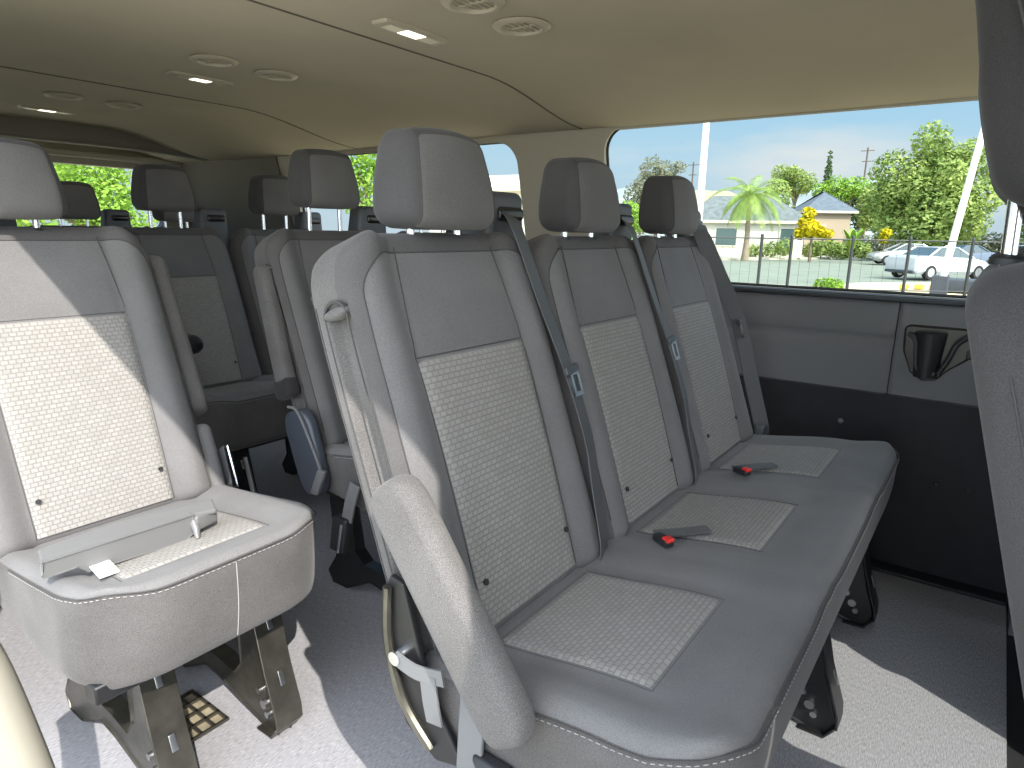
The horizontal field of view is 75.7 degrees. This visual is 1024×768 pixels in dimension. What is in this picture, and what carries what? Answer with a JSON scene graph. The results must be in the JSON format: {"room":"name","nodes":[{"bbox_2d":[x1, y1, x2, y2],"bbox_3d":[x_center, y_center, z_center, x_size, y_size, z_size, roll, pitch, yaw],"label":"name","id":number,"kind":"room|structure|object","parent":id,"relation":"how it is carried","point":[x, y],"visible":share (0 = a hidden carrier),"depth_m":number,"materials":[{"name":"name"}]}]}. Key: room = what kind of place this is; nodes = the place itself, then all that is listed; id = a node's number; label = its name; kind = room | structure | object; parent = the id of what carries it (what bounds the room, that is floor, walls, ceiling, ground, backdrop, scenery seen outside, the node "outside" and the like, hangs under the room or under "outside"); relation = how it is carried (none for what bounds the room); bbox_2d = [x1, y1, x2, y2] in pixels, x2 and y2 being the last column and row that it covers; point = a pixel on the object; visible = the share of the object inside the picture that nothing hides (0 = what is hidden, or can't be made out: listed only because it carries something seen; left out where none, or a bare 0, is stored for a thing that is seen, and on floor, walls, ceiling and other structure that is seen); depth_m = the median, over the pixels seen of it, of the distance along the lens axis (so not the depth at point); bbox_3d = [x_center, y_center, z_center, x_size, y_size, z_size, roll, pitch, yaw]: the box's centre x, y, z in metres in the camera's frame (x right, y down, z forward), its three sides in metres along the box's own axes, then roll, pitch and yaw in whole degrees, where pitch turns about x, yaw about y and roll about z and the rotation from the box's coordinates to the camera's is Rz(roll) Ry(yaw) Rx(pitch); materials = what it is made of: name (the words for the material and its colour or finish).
{"room":"vehicle interior","nodes":[
{"label":"vehicle interior","id":0,"kind":"room"},
{"bbox_2d":[4,137,192,227],"bbox_3d":[-2.546,-0.592,3.329,0.050,1.600,2.150,10,16,35],"label":"wall","id":1,"kind":"structure","parent":0,"point":[55,159],"depth_m":3.54,"materials":[{"name":"beige plastic"}]},
{"bbox_2d":[42,147,182,166],"bbox_3d":[-2.498,-1.143,3.167,0.050,0.035,1.850,10,16,35],"label":"trim","id":2,"kind":"structure","parent":1,"relation":"attached to","point":[51,151],"depth_m":3.56,"materials":[{"name":"beige plastic"}]},
{"bbox_2d":[0,0,978,162],"bbox_3d":[-0.459,-0.829,1.728,5.140,0.117,1.860,10,16,35],"label":"ceiling","id":3,"kind":"structure","parent":0,"point":[599,63],"depth_m":1.64,"materials":[{"name":"beige fabric"}]},
{"bbox_2d":[17,105,74,114],"bbox_3d":[-1.861,-1.099,2.636,0.062,0.016,0.190,10,16,35],"label":"recessed light","id":4,"kind":"object","parent":3,"relation":"in","point":[18,106],"visible":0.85,"depth_m":2.62,"materials":[{"name":"beige plastic"}]},
{"bbox_2d":[42,91,82,99],"bbox_3d":[-1.562,-1.004,2.294,0.120,0.013,0.120,10,16,35],"label":"ceiling vent","id":5,"kind":"object","parent":3,"relation":"in","point":[57,95],"visible":0.99,"depth_m":2.28,"materials":[{"name":"beige plastic"}]},
{"bbox_2d":[105,101,141,108],"bbox_3d":[-1.444,-1.038,2.452,0.120,0.013,0.120,10,16,35],"label":"ceiling vent","id":6,"kind":"object","parent":3,"relation":"in","point":[125,105],"visible":0.98,"depth_m":2.43,"materials":[{"name":"beige plastic"}]},
{"bbox_2d":[165,71,232,86],"bbox_3d":[-0.930,-0.913,1.968,0.062,0.016,0.190,10,16,35],"label":"recessed light","id":7,"kind":"object","parent":3,"relation":"in","point":[193,77],"visible":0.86,"depth_m":1.95,"materials":[{"name":"beige plastic"}]},
{"bbox_2d":[189,54,238,67],"bbox_3d":[-0.781,-0.850,1.731,0.120,0.013,0.120,10,16,35],"label":"ceiling vent","id":8,"kind":"object","parent":3,"relation":"in","point":[211,60],"visible":1,"depth_m":1.72,"materials":[{"name":"beige plastic"}]},
{"bbox_2d":[254,69,297,80],"bbox_3d":[-0.673,-0.883,1.883,0.120,0.013,0.120,10,16,35],"label":"ceiling vent","id":9,"kind":"object","parent":3,"relation":"in","point":[269,74],"visible":1,"depth_m":1.87,"materials":[{"name":"beige plastic"}]},
{"bbox_2d":[371,18,448,45],"bbox_3d":[-0.214,-0.751,1.403,0.062,0.016,0.190,10,16,35],"label":"recessed light","id":10,"kind":"object","parent":3,"relation":"in","point":[403,29],"visible":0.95,"depth_m":1.39,"materials":[{"name":"beige plastic"}]},
{"bbox_2d":[440,0,505,14],"bbox_3d":[-0.071,-0.699,1.207,0.120,0.013,0.120,10,16,35],"label":"ceiling vent","id":11,"kind":"object","parent":3,"relation":"in","point":[469,7],"visible":1,"depth_m":1.22,"materials":[{"name":"beige plastic"}]},
{"bbox_2d":[492,16,550,36],"bbox_3d":[0.020,-0.729,1.342,0.120,0.013,0.120,10,16,35],"label":"ceiling vent","id":12,"kind":"object","parent":3,"relation":"in","point":[520,26],"visible":1,"depth_m":1.33,"materials":[{"name":"beige plastic"}]},
{"bbox_2d":[0,439,1023,767],"bbox_3d":[-0.061,0.696,1.718,6.260,0.100,2.200,10,16,35],"label":"floor","id":13,"kind":"structure","parent":0,"point":[923,684],"depth_m":1.50,"materials":[{"name":"grey carpet"}]},
{"bbox_2d":[0,643,55,767],"bbox_3d":[-0.674,0.580,0.914,0.136,0.471,0.061,3,13,7],"label":"trim","id":14,"kind":"structure","parent":13,"relation":"on","point":[23,744],"depth_m":0.88,"materials":[{"name":"beige plastic"}]},
{"bbox_2d":[0,181,196,227],"bbox_3d":[-1.738,-0.268,2.887,0.685,1.203,1.400,10,16,35],"label":"seat","id":15,"kind":"object","parent":13,"relation":"on","point":[81,199],"visible":0.11,"depth_m":2.94,"materials":[{"name":"grey fabric"}]},
{"bbox_2d":[0,137,316,767],"bbox_3d":[-0.745,0.139,1.261,0.671,1.177,0.526,10,16,35],"label":"seat","id":16,"kind":"object","parent":13,"relation":"on","point":[102,393],"visible":0.91,"depth_m":1.26,"materials":[{"name":"grey fabric"}]},
{"bbox_2d":[38,499,216,578],"bbox_3d":[-0.633,0.268,1.122,0.089,0.055,0.292,10,16,35],"label":"trim","id":17,"kind":"structure","parent":16,"relation":"on","point":[97,551],"depth_m":1.10,"materials":[{"name":"grey"}]},
{"bbox_2d":[0,485,314,689],"bbox_3d":[-0.645,0.338,1.258,0.442,0.185,0.458,10,16,35],"label":"seat cushion","id":18,"kind":"object","parent":16,"relation":"on","point":[165,608],"depth_m":1.11,"materials":[{"name":"grey fabric"}]},
{"bbox_2d":[180,689,228,742],"bbox_3d":[-0.689,0.705,1.385,0.146,0.009,0.116,10,16,35],"label":"floor grate","id":19,"kind":"object","parent":13,"relation":"on","point":[202,717],"visible":0.42,"depth_m":1.40,"materials":[{"name":"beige metal"}]},
{"bbox_2d":[121,164,321,492],"bbox_3d":[-0.900,-0.181,2.510,0.774,1.233,0.984,10,16,35],"label":"seat","id":20,"kind":"object","parent":13,"relation":"on","point":[211,270],"visible":0.42,"depth_m":2.45,"materials":[{"name":"grey fabric"}]},
{"bbox_2d":[194,374,292,451],"bbox_3d":[-0.839,0.036,2.530,0.442,0.196,0.924,10,16,35],"label":"seat cushion","id":21,"kind":"object","parent":20,"relation":"on","point":[244,412],"depth_m":2.18,"materials":[{"name":"grey fabric"}]},
{"bbox_2d":[253,149,461,589],"bbox_3d":[-0.215,-0.065,2.045,0.685,1.239,0.994,10,16,35],"label":"seat","id":22,"kind":"object","parent":13,"relation":"on","point":[285,260],"visible":0.3,"depth_m":1.79,"materials":[{"name":"grey fabric"}]},
{"bbox_2d":[323,441,366,510],"bbox_3d":[-0.116,0.161,2.043,0.442,0.196,0.924,10,16,35],"label":"seat cushion","id":23,"kind":"object","parent":22,"relation":"on","point":[340,465],"depth_m":1.73,"materials":[{"name":"grey fabric"}]},
{"bbox_2d":[311,127,898,767],"bbox_3d":[0.360,0.136,1.370,0.685,1.171,1.513,10,16,35],"label":"seat","id":24,"kind":"object","parent":13,"relation":"on","point":[592,554],"visible":1,"depth_m":1.03,"materials":[{"name":"grey fabric"}]},
{"bbox_2d":[425,434,896,767],"bbox_3d":[0.446,0.333,1.341,0.442,0.196,1.384,10,16,35],"label":"seat cushion","id":25,"kind":"object","parent":24,"relation":"on","point":[687,625],"depth_m":1.00,"materials":[{"name":"grey fabric"}]},
{"bbox_2d":[965,0,1023,696],"bbox_3d":[0.716,0.293,0.599,0.669,1.306,0.464,10,16,35],"label":"passenger seat","id":26,"kind":"object","parent":13,"relation":"on","point":[994,304],"visible":1,"depth_m":0.54,"materials":[{"name":"grey fabric"}]},
{"bbox_2d":[1018,214,1023,254],"bbox_3d":[1.300,0.133,1.294,0.668,1.235,0.534,10,16,35],"label":"seat","id":27,"kind":"object","parent":13,"relation":"on","point":[1020,249],"visible":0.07,"depth_m":1.25,"materials":[{"name":"grey fabric"}]},
{"bbox_2d":[183,129,965,298],"bbox_3d":[-0.161,-0.773,2.757,4.480,0.623,0.179,10,16,35],"label":"wall","id":28,"kind":"structure","parent":0,"point":[532,154],"depth_m":2.50,"materials":[{"name":"beige plastic"}]},
{"bbox_2d":[0,115,207,160],"bbox_3d":[-2.224,-1.151,2.966,0.100,0.116,1.800,10,16,35],"label":"trim","id":29,"kind":"structure","parent":28,"relation":"attached to","point":[10,126],"depth_m":3.11,"materials":[{"name":"grey plastic"}]},
{"bbox_2d":[0,66,356,148],"bbox_3d":[-1.201,-0.945,2.240,0.040,0.084,1.801,10,16,33],"label":"trim","id":30,"kind":"structure","parent":28,"relation":"attached to","point":[0,66],"depth_m":2.23,"materials":[{"name":"grey"}]},
{"bbox_2d":[180,157,293,235],"bbox_3d":[-1.550,-0.985,3.732,0.940,0.520,0.128,10,16,35],"label":"trim","id":31,"kind":"structure","parent":28,"relation":"attached to","point":[224,185],"depth_m":3.70,"materials":[{"name":"grey plastic"}]},
{"bbox_2d":[302,143,502,211],"bbox_3d":[-0.515,-0.802,3.034,1.427,0.516,0.131,10,16,35],"label":"trim","id":32,"kind":"structure","parent":28,"relation":"attached to","point":[487,143],"depth_m":3.00,"materials":[{"name":"beige plastic"}]},
{"bbox_2d":[247,0,581,128],"bbox_3d":[-0.253,-0.763,1.570,0.040,0.063,1.801,10,16,33],"label":"trim","id":33,"kind":"structure","parent":28,"relation":"attached to","point":[253,1],"depth_m":1.55,"materials":[{"name":"grey"}]},
{"bbox_2d":[184,96,978,163],"bbox_3d":[-0.182,-0.980,2.648,4.450,0.020,0.020,10,16,35],"label":"trim","id":34,"kind":"structure","parent":28,"relation":"attached to","point":[973,98],"depth_m":2.03,"materials":[{"name":"beige plastic"}]},
{"bbox_2d":[606,130,966,297],"bbox_3d":[0.982,-0.540,1.968,1.559,0.536,0.135,10,16,35],"label":"trim","id":35,"kind":"structure","parent":28,"relation":"attached to","point":[616,131],"depth_m":2.07,"materials":[{"name":"grey rubber"}]},
{"bbox_2d":[732,285,965,306],"bbox_3d":[-0.136,-0.485,2.866,4.486,0.027,0.054,10,16,35],"label":"trim","id":36,"kind":"structure","parent":28,"relation":"attached to","point":[738,288],"depth_m":2.00,"materials":[{"name":"black plastic"}]},
{"bbox_2d":[739,303,1007,597],"bbox_3d":[-0.133,-0.080,2.974,4.480,0.845,0.038,10,16,35],"label":"wall","id":37,"kind":"structure","parent":0,"point":[947,531],"depth_m":2.00,"materials":[{"name":"black plastic"}]},
{"bbox_2d":[719,292,899,394],"bbox_3d":[0.349,-0.251,2.547,1.976,0.296,0.028,10,16,35],"label":"wall panel","id":38,"kind":"object","parent":37,"relation":"attached to","point":[838,343],"visible":0.2,"depth_m":2.09,"materials":[{"name":"grey plastic"}]},
{"bbox_2d":[887,303,978,407],"bbox_3d":[1.407,-0.059,1.797,0.642,0.296,0.028,10,16,35],"label":"wall panel","id":39,"kind":"object","parent":37,"relation":"attached to","point":[956,386],"visible":0.46,"depth_m":1.92,"materials":[{"name":"grey plastic"}]},
{"bbox_2d":[903,324,969,380],"bbox_3d":[1.225,-0.082,1.897,0.186,0.163,0.080,10,16,35],"label":"cup holder","id":40,"kind":"object","parent":39,"relation":"attached to","point":[929,352],"visible":0.91,"depth_m":1.89,"materials":[{"name":"black plastic"}]},
{"bbox_2d":[966,351,970,359],"bbox_3d":[1.305,-0.079,1.853,0.050,0.026,0.010,10,16,35],"label":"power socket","id":41,"kind":"object","parent":39,"relation":"attached to","point":[968,354],"visible":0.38,"depth_m":1.86,"materials":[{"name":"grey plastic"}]},
{"bbox_2d":[933,481,939,486],"bbox_3d":[1.273,0.301,1.978,0.018,0.018,0.005,10,16,35],"label":"screw","id":42,"kind":"object","parent":37,"relation":"attached to","point":[935,483],"visible":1,"depth_m":1.98,"materials":[{"name":"grey plastic"}]},
{"bbox_2d":[870,558,1006,605],"bbox_3d":[-0.273,0.316,3.101,4.205,0.012,0.062,10,16,35],"label":"baseboard","id":43,"kind":"structure","parent":37,"relation":"attached to","point":[969,590],"depth_m":1.98,"materials":[{"name":"black plastic"}]},
{"bbox_2d":[1008,601,1013,635],"bbox_3d":[2.239,0.133,1.130,2.040,1.540,0.260,10,16,35],"label":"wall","id":44,"kind":"structure","parent":0,"point":[1010,628],"depth_m":1.76,"materials":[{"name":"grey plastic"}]},
{"label":"outside","id":45,"kind":"structure","parent":0,"visible":0},
{"bbox_2d":[848,283,966,295],"bbox_3d":[5.262,-11.188,57.013,220.000,0.300,220.000,10,16,35],"label":"ground","id":46,"kind":"structure","parent":45,"point":[926,288],"depth_m":22.34,"materials":[{"name":"white concrete"}]},
{"bbox_2d":[16,163,159,226],"bbox_3d":[-16.618,-7.220,25.359,3.974,5.386,5.591,10,16,35],"label":"leafy tree","id":47,"kind":"object","parent":46,"relation":"on","point":[103,187],"visible":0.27,"depth_m":25.70,"materials":[{"name":"green plant"}]},
{"bbox_2d":[342,154,376,213],"bbox_3d":[-4.354,-5.593,20.682,2.515,4.731,2.265,10,16,35],"label":"leafy tree","id":48,"kind":"object","parent":46,"relation":"on","point":[363,181],"visible":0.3,"depth_m":20.10,"materials":[{"name":"green plant"}]},
{"bbox_2d":[430,175,524,233],"bbox_3d":[0.645,-8.920,35.684,6.753,4.620,9.700,8,15,28],"label":"house","id":49,"kind":"structure","parent":46,"relation":"on","point":[501,183],"depth_m":31.61,"materials":[{"name":"grey paint"}]},
{"bbox_2d":[622,200,642,239],"bbox_3d":[11.120,-15.059,62.561,3.684,4.866,2.705,-4,14,-20],"label":"leafy tree","id":50,"kind":"object","parent":46,"relation":"on","point":[635,210],"visible":0.2,"depth_m":61.85,"materials":[{"name":"green plant"}]},
{"bbox_2d":[622,154,687,235],"bbox_3d":[16.171,-21.126,76.460,7.995,10.601,4.353,9,15,30],"label":"tree","id":51,"kind":"object","parent":46,"relation":"on","point":[660,170],"visible":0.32,"depth_m":75.45,"materials":[{"name":"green plant"}]},
{"bbox_2d":[688,162,698,183],"bbox_3d":[21.765,-21.739,80.401,1.400,10.200,0.234,10,16,35],"label":"utility pole","id":52,"kind":"object","parent":46,"relation":"on","point":[693,174],"visible":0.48,"depth_m":79.44,"materials":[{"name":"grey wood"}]},
{"bbox_2d":[695,191,736,200],"bbox_3d":[19.932,-16.405,66.564,7.958,5.970,5.900,5,13,15],"label":"house","id":53,"kind":"structure","parent":46,"relation":"on","point":[707,194],"depth_m":64.94,"materials":[{"name":"grey paint"}]},
{"bbox_2d":[707,175,786,260],"bbox_3d":[15.911,-11.256,44.574,5.194,5.711,4.668,10,16,35],"label":"palm tree","id":54,"kind":"object","parent":46,"relation":"on","point":[749,200],"visible":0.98,"depth_m":43.73,"materials":[{"name":"green plant"}]},
{"bbox_2d":[763,179,793,208],"bbox_3d":[22.510,-14.741,58.342,4.714,6.540,3.285,10,16,35],"label":"tree","id":55,"kind":"object","parent":46,"relation":"on","point":[774,185],"visible":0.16,"depth_m":56.99,"materials":[{"name":"green plant"}]},
{"bbox_2d":[770,164,818,207],"bbox_3d":[29.729,-18.797,70.287,2.969,9.300,5.257,-11,18,-42],"label":"leafy tree","id":56,"kind":"object","parent":46,"relation":"on","point":[795,177],"visible":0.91,"depth_m":69.13,"materials":[{"name":"green plant"}]},
{"bbox_2d":[793,206,834,261],"bbox_3d":[20.131,-10.014,44.007,2.710,3.688,1.523,10,16,35],"label":"tree","id":57,"kind":"object","parent":46,"relation":"on","point":[811,228],"visible":0.97,"depth_m":43.74,"materials":[{"name":"yellow plant"}]},
{"bbox_2d":[794,192,858,254],"bbox_3d":[28.522,-14.862,61.089,4.612,5.720,5.900,3,13,8],"label":"house","id":58,"kind":"structure","parent":46,"relation":"on","point":[833,213],"depth_m":58.66,"materials":[{"name":"beige paint"}]},
{"bbox_2d":[821,150,832,190],"bbox_3d":[38.279,-22.334,80.580,1.877,11.857,1.979,10,16,35],"label":"cypress","id":59,"kind":"object","parent":46,"relation":"on","point":[829,166],"visible":0.18,"depth_m":79.63,"materials":[{"name":"green plant"}]},
{"bbox_2d":[631,234,1023,294],"bbox_3d":[9.053,-3.568,19.613,12.616,1.710,0.168,1,13,1],"label":"iron fence","id":60,"kind":"object","parent":46,"relation":"on","point":[761,238],"visible":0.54,"depth_m":19.51,"materials":[{"name":"black metal"}]},
{"bbox_2d":[812,276,845,287],"bbox_3d":[10.158,-3.199,21.139,0.556,0.530,1.014,-10,17,-40],"label":"shrub","id":61,"kind":"object","parent":46,"relation":"on","point":[832,283],"visible":0.76,"depth_m":20.99,"materials":[{"name":"green plant"}]},
{"bbox_2d":[802,240,871,259],"bbox_3d":[24.965,-10.331,50.721,5.038,1.770,1.921,9,15,30],"label":"hedge","id":62,"kind":"object","parent":46,"relation":"on","point":[816,245],"visible":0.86,"depth_m":50.51,"materials":[{"name":"green plant"}]},
{"bbox_2d":[811,174,870,205],"bbox_3d":[33.020,-17.144,66.628,5.758,7.840,2.595,10,16,35],"label":"leafy tree","id":63,"kind":"object","parent":46,"relation":"on","point":[841,190],"visible":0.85,"depth_m":65.57,"materials":[{"name":"green plant"}]},
{"bbox_2d":[841,228,866,254],"bbox_3d":[22.923,-9.340,44.457,1.501,2.254,1.507,10,16,35],"label":"banana plant","id":64,"kind":"object","parent":46,"relation":"on","point":[852,232],"visible":0.59,"depth_m":44.20,"materials":[{"name":"green plant"}]},
{"bbox_2d":[844,189,871,238],"bbox_3d":[37.357,-17.294,69.243,6.213,7.108,4.134,10,16,35],"label":"tree","id":65,"kind":"object","parent":46,"relation":"on","point":[854,202],"visible":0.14,"depth_m":69.05,"materials":[{"name":"green plant"}]},
{"bbox_2d":[856,147,874,230],"bbox_3d":[40.114,-21.049,75.698,1.400,11.600,0.234,10,16,35],"label":"utility pole","id":66,"kind":"object","parent":46,"relation":"on","point":[867,150],"visible":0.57,"depth_m":74.67,"materials":[{"name":"brown wood"}]},
{"bbox_2d":[855,179,910,231],"bbox_3d":[35.705,-15.960,62.906,5.264,7.311,4.792,-4,14,-22],"label":"tree","id":67,"kind":"object","parent":46,"relation":"on","point":[867,189],"visible":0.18,"depth_m":63.02,"materials":[{"name":"green plant"}]},
{"bbox_2d":[878,228,891,263],"bbox_3d":[24.613,-9.163,43.599,0.817,2.364,0.810,0,13,-3],"label":"shrub","id":68,"kind":"object","parent":46,"relation":"on","point":[885,235],"visible":0.91,"depth_m":43.36,"materials":[{"name":"yellow plant"}]},
{"bbox_2d":[899,284,908,288],"bbox_3d":[13.376,-3.324,22.483,0.260,0.170,0.340,10,16,35],"label":"curb stone","id":69,"kind":"object","parent":46,"relation":"on","point":[906,285],"visible":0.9,"depth_m":22.38,"materials":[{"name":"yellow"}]},
{"bbox_2d":[914,284,923,289],"bbox_3d":[13.896,-3.319,22.501,0.260,0.170,0.340,10,16,35],"label":"curb stone","id":70,"kind":"object","parent":46,"relation":"on","point":[917,286],"visible":1,"depth_m":22.38,"materials":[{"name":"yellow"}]},
{"bbox_2d":[842,231,1022,255],"bbox_3d":[35.211,-10.958,53.071,16.490,3.078,3.084,10,16,35],"label":"hedge","id":71,"kind":"object","parent":46,"relation":"on","point":[996,246],"visible":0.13,"depth_m":51.73,"materials":[{"name":"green plant"}]},
{"bbox_2d":[865,119,1004,246],"bbox_3d":[30.838,-13.705,47.498,7.465,10.152,9.078,-3,14,-16],"label":"tree","id":72,"kind":"object","parent":46,"relation":"on","point":[919,193],"visible":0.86,"depth_m":46.53,"materials":[{"name":"green plant"}]},
{"bbox_2d":[929,128,983,293],"bbox_3d":[13.861,-5.356,19.253,2.148,5.560,0.500,7,14,26],"label":"street lamp","id":73,"kind":"object","parent":46,"relation":"on","point":[940,279],"visible":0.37,"depth_m":19.64,"materials":[{"name":"white metal"}]},
{"bbox_2d":[948,278,975,292],"bbox_3d":[15.158,-3.087,20.949,2.600,0.420,0.900,10,16,35],"label":"concrete planter","id":74,"kind":"object","parent":46,"relation":"on","point":[959,282],"visible":0.06,"depth_m":21.06,"materials":[{"name":"grey concrete"}]},
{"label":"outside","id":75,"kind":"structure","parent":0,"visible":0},
{"bbox_2d":[617,180,917,245],"bbox_3d":[50.680,-37.987,143.971,70.000,14.247,40.000,10,16,35],"label":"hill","id":76,"kind":"structure","parent":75,"point":[620,192],"depth_m":141.06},
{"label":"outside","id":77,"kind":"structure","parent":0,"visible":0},
{"bbox_2d":[722,259,970,285],"bbox_3d":[29.632,-8.883,48.284,34.000,0.050,65.800,10,16,35],"label":"road","id":78,"kind":"structure","parent":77,"point":[877,270],"depth_m":32.24,"materials":[{"name":"grey asphalt"}]},
{"bbox_2d":[697,123,709,219],"bbox_3d":[7.321,-8.866,25.109,0.280,9.500,0.273,10,16,35],"label":"light pole","id":79,"kind":"object","parent":78,"relation":"on","point":[705,132],"visible":0.25,"depth_m":25.16,"materials":[{"name":"white paint"}]},
{"bbox_2d":[866,243,926,264],"bbox_3d":[25.158,-8.296,42.123,4.292,1.338,1.684,3,13,11],"label":"sedan","id":80,"kind":"object","parent":78,"relation":"on","point":[879,257],"visible":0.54,"depth_m":41.73,"materials":[{"name":"silver metal"}]},
{"bbox_2d":[884,246,988,279],"bbox_3d":[18.079,-5.148,27.951,4.292,1.338,1.684,-3,14,-18],"label":"sedan","id":81,"kind":"object","parent":78,"relation":"on","point":[935,251],"visible":0.79,"depth_m":27.25,"materials":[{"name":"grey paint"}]},
{"bbox_2d":[944,245,994,261],"bbox_3d":[25.514,-7.256,37.645,4.292,1.338,1.684,-3,14,-17],"label":"sedan","id":82,"kind":"object","parent":78,"relation":"on","point":[986,254],"visible":0.22,"depth_m":37.09,"materials":[{"name":"blue paint"}]},
{"bbox_2d":[1004,204,1023,244],"bbox_3d":[38.677,-12.747,47.010,6.513,8.306,6.528,10,16,35],"label":"tree","id":83,"kind":"object","parent":78,"relation":"on","point":[1022,228],"visible":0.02,"depth_m":47.02,"materials":[{"name":"green plant"}]},
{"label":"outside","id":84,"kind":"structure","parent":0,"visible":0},
{"bbox_2d":[720,255,865,259],"bbox_3d":[22.251,-10.053,52.499,43.827,0.200,5.948,-6,15,-27],"label":"sidewalk","id":85,"kind":"structure","parent":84,"point":[802,256],"depth_m":49.20,"materials":[{"name":"concrete"}]},
{"bbox_2d":[702,196,802,257],"bbox_3d":[18.305,-12.682,52.876,9.820,4.620,6.400,5,14,16],"label":"house","id":86,"kind":"structure","parent":85,"relation":"on","point":[713,208],"depth_m":50.42,"materials":[{"name":"grey paint"}]},
{"bbox_2d":[749,237,793,257],"bbox_3d":[19.055,-10.139,48.960,3.511,1.639,1.391,10,16,35],"label":"shrub","id":87,"kind":"object","parent":85,"relation":"on","point":[776,248],"visible":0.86,"depth_m":48.64,"materials":[{"name":"green plant"}]},
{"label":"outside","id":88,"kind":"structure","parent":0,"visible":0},
{"bbox_2d":[759,282,930,288],"bbox_3d":[25.497,-4.874,30.562,45.079,0.050,6.309,-4,14,-20],"label":"sidewalk","id":89,"kind":"structure","parent":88,"point":[863,285],"depth_m":24.17,"materials":[{"name":"concrete"}]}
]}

